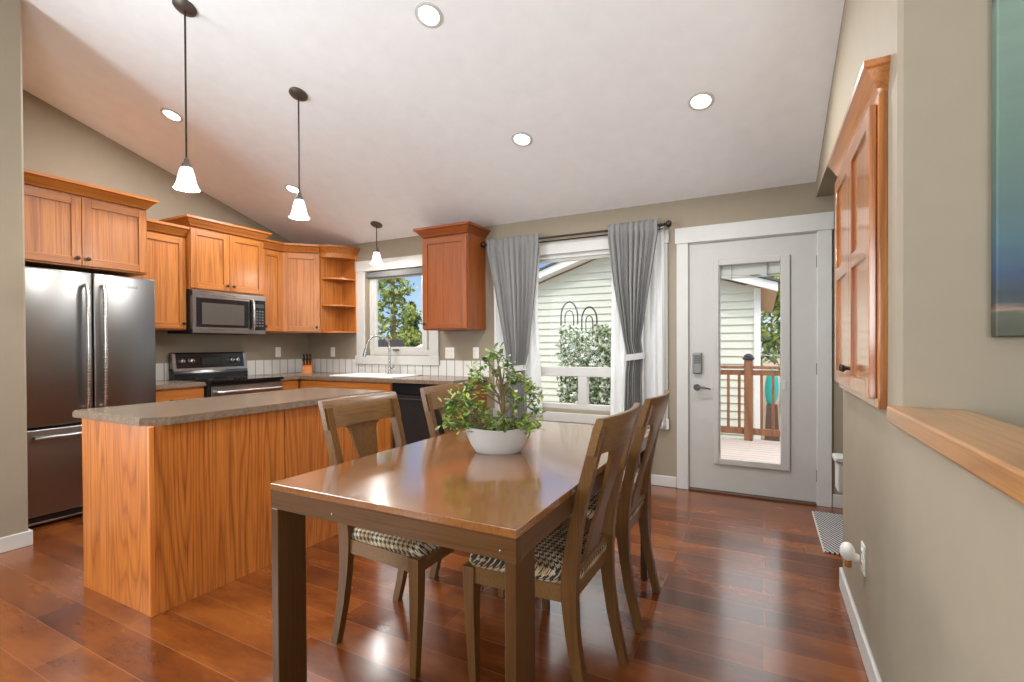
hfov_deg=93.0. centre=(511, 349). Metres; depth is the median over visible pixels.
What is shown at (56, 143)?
wall
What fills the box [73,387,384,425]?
island countertop
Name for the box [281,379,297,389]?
base cabinet
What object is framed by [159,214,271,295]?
upper cabinet
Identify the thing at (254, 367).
backsplash
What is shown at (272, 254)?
upper cabinet
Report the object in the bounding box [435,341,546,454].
potted plant
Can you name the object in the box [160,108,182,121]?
recessed light
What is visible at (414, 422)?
dishwasher
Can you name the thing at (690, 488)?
threshold
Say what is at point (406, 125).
ceiling
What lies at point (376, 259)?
pendant light
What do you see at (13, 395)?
wall
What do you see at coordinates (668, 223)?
curtain rod
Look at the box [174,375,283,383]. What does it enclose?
cooktop
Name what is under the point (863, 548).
wall outlet
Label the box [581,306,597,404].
trellis
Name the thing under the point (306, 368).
knife block
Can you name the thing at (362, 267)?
trim
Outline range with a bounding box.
[169,352,283,397]
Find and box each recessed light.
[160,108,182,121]
[284,184,300,193]
[415,2,442,27]
[511,132,531,146]
[688,91,713,110]
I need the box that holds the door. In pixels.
[689,233,816,501]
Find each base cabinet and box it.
[156,386,203,401]
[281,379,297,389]
[298,379,301,388]
[301,379,392,452]
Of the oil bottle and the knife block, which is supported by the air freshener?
the oil bottle
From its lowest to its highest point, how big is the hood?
0.760 m
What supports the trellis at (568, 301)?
on the ground
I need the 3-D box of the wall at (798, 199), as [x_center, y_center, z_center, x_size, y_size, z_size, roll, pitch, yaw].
[0.364,-0.011,4.695,6.877,2.594,0.140,0,1,27]
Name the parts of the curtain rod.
rod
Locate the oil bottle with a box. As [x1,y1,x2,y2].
[844,560,851,567]
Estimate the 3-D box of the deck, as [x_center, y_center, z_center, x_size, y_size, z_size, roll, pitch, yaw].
[3.242,1.319,5.162,4.200,0.040,3.314,0,1,27]
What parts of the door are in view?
lever handle, lite frame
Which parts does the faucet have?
spout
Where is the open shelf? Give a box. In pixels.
[319,244,359,332]
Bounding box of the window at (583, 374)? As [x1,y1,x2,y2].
[541,366,610,410]
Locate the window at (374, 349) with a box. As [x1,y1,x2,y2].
[369,274,428,354]
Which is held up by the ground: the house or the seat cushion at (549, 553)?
the house
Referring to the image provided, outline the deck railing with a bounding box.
[721,354,779,440]
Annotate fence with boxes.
[378,340,402,346]
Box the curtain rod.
[481,220,671,247]
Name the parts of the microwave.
door, handle, control panel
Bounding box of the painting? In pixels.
[991,0,1023,336]
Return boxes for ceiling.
[22,0,844,245]
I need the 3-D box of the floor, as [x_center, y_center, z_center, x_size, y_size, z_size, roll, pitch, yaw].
[-2.523,1.284,-0.872,6.877,0.120,12.705,0,1,27]
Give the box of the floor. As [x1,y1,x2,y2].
[0,481,868,681]
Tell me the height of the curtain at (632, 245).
2.095 m
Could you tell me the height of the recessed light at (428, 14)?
0.050 m
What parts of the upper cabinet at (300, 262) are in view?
crown moulding, cabinet door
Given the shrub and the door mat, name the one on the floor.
the door mat
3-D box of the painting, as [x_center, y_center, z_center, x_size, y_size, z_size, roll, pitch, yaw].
[1.597,-0.608,1.135,0.700,1.150,0.038,0,1,27]
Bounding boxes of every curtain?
[486,233,538,419]
[494,240,542,417]
[608,218,658,467]
[610,226,665,428]
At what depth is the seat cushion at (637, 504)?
2.17 m
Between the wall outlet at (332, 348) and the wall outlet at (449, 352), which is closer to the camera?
the wall outlet at (449, 352)
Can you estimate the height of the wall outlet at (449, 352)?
0.116 m
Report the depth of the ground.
17.84 m
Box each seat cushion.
[352,527,441,556]
[469,525,606,583]
[569,489,643,520]
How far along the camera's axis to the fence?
19.37 m
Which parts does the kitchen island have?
panel, corner trim, panel, panel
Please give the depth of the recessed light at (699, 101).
3.03 m
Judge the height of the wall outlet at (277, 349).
0.116 m
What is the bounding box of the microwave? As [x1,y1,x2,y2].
[168,289,265,334]
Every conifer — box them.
[396,315,421,346]
[404,300,421,345]
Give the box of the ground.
[761,356,779,439]
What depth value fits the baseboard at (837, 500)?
3.56 m
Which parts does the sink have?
bowl, bowl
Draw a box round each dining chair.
[318,391,480,678]
[420,382,504,597]
[463,403,639,681]
[542,390,669,633]
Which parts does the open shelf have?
panel, crown moulding, panel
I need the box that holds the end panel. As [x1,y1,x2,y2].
[444,381,486,433]
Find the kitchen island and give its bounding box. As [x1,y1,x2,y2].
[73,387,384,617]
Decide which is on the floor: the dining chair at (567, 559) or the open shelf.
the dining chair at (567, 559)
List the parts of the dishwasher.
handle, control panel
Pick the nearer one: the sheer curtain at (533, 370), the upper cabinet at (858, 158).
the upper cabinet at (858, 158)
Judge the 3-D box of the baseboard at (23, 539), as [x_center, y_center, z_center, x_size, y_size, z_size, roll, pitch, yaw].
[-3.458,1.156,2.639,0.629,0.090,1.079,0,1,27]
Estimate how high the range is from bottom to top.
1.122 m
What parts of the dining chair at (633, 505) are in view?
leg, seat frame, leg, rail, crest rail, leg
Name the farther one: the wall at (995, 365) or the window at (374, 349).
the window at (374, 349)
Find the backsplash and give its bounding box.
[156,359,489,380]
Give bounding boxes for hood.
[765,369,778,404]
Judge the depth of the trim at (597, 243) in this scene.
4.42 m
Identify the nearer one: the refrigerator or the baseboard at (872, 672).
the baseboard at (872, 672)
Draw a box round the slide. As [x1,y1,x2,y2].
[764,369,779,440]
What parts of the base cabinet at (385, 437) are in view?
drawer, cabinet door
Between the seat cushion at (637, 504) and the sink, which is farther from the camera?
the sink
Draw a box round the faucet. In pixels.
[362,335,395,373]
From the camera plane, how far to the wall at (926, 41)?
1.37 m
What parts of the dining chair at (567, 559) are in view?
leg, seat frame, leg, rail, crest rail, leg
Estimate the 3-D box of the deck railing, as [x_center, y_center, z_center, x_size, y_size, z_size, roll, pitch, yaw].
[3.513,0.672,6.792,3.220,1.225,0.150,0,1,27]
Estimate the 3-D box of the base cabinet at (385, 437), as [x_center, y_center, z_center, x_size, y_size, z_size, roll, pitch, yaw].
[-1.602,0.745,5.265,1.270,0.852,0.648,0,1,27]
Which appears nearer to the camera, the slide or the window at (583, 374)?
the window at (583, 374)
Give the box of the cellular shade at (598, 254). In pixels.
[539,249,609,263]
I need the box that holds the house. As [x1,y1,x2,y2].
[538,258,779,439]
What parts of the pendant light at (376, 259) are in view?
lamp shade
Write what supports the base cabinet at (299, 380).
on the floor
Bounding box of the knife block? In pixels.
[302,358,312,373]
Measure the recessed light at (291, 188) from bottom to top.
0.050 m
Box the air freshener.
[839,542,859,567]
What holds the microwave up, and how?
attached to the upper cabinet at (220, 256)
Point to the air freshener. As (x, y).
(847, 551)
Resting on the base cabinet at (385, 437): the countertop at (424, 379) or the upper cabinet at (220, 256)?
the countertop at (424, 379)
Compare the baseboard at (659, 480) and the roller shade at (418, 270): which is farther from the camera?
the roller shade at (418, 270)
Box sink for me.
[329,373,421,377]
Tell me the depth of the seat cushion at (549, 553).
1.66 m
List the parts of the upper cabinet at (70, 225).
cabinet door, crown moulding, cabinet door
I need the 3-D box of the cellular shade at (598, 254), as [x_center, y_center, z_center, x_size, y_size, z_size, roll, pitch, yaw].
[0.580,-0.866,4.529,1.450,0.075,0.050,0,1,27]
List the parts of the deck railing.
post, rail, rail, rail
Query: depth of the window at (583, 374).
4.54 m
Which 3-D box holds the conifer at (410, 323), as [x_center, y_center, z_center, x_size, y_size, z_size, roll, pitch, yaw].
[-5.708,-0.086,26.505,2.435,3.716,2.507,0,0,-16]
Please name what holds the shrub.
on the ground
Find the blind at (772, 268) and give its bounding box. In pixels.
[720,262,779,279]
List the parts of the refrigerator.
freezer drawer, handle, door, handle, handle, door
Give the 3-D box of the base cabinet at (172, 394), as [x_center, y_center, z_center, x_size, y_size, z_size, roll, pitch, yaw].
[-3.151,0.760,4.334,0.662,0.852,0.468,0,1,27]
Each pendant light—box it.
[172,0,200,192]
[289,87,309,219]
[370,221,382,264]
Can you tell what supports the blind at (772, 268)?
attached to the door
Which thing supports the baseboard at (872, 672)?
attached to the wall at (926, 41)
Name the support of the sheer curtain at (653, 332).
hanging from the curtain rod
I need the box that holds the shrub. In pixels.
[554,322,610,404]
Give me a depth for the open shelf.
5.71 m
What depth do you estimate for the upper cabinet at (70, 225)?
3.58 m
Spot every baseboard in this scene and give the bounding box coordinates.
[0,529,32,552]
[622,471,676,487]
[832,494,842,508]
[840,568,881,681]
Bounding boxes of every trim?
[355,254,439,365]
[493,229,669,429]
[675,211,833,507]
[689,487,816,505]
[832,453,842,492]
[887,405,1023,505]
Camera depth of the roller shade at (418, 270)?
5.49 m
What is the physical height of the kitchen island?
0.887 m
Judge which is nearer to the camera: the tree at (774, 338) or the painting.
the painting
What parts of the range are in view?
control knob, guard trim, oven door, door trim, handle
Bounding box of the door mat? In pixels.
[812,511,842,554]
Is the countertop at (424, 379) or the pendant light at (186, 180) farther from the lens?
the countertop at (424, 379)
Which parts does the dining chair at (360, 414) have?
leg, crest rail, leg, seat frame, leg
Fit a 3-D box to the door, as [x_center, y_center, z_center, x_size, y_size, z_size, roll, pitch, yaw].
[1.876,0.139,3.828,0.910,2.015,0.103,0,1,27]
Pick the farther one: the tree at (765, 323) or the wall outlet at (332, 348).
the tree at (765, 323)
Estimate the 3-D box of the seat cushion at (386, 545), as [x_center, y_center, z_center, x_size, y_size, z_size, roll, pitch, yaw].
[-0.408,0.729,2.027,0.410,0.060,0.436,0,1,27]
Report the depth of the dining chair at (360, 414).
1.94 m
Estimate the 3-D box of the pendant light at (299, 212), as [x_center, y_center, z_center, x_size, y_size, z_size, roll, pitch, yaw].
[-1.507,-1.379,3.437,0.139,0.894,0.139,0,1,27]
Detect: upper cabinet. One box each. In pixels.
[24,168,158,276]
[133,218,189,330]
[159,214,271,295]
[263,239,283,332]
[281,243,332,333]
[413,221,489,330]
[828,55,890,408]
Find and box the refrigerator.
[25,266,155,527]
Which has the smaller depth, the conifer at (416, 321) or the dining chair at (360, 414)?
the dining chair at (360, 414)
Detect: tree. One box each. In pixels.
[378,278,421,346]
[761,273,779,364]
[761,309,779,370]
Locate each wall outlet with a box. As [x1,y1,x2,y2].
[275,347,280,356]
[331,347,334,356]
[445,348,453,358]
[473,347,478,358]
[861,541,865,576]
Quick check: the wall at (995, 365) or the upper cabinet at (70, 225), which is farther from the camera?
the upper cabinet at (70, 225)
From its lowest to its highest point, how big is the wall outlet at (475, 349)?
0.116 m
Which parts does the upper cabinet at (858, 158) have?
cabinet door, knob, crown moulding, cabinet door, frame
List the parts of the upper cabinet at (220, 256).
cabinet door, crown moulding, cabinet door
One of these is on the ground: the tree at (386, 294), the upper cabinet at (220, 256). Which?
the tree at (386, 294)
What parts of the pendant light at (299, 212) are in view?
rod, lamp shade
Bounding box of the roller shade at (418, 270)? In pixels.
[367,267,421,278]
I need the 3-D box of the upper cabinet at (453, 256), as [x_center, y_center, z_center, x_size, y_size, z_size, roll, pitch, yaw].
[-0.600,-0.698,4.876,0.655,1.010,0.410,0,1,27]
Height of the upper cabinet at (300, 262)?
0.995 m
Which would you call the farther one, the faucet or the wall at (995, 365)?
the faucet
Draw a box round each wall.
[0,0,27,537]
[23,90,307,380]
[307,182,842,494]
[816,0,1023,681]
[967,0,1023,427]
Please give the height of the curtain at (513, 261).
2.090 m
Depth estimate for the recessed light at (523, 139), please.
3.58 m
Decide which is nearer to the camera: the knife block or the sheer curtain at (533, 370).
the sheer curtain at (533, 370)
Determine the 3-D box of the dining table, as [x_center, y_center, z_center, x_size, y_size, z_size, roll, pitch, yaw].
[-0.024,0.809,2.082,0.902,0.760,1.581,0,1,27]
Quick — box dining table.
[270,418,650,681]
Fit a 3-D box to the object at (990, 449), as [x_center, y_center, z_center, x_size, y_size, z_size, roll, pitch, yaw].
[0.411,0.206,-0.101,0.177,0.049,3.395,0,1,27]
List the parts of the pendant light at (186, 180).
rod, lamp shade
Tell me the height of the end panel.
0.851 m
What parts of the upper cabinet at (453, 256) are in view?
cabinet door, crown moulding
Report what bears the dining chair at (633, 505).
on the floor
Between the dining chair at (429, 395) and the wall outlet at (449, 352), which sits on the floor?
the dining chair at (429, 395)
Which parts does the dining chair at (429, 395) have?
leg, crest rail, leg, leg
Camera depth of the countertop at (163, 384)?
4.25 m
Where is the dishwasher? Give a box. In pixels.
[392,383,443,447]
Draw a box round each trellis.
[560,301,577,401]
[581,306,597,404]
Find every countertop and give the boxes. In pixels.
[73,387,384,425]
[156,380,205,389]
[257,372,487,384]
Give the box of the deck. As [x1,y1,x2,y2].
[721,437,779,463]
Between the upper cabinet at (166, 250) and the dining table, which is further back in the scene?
the upper cabinet at (166, 250)

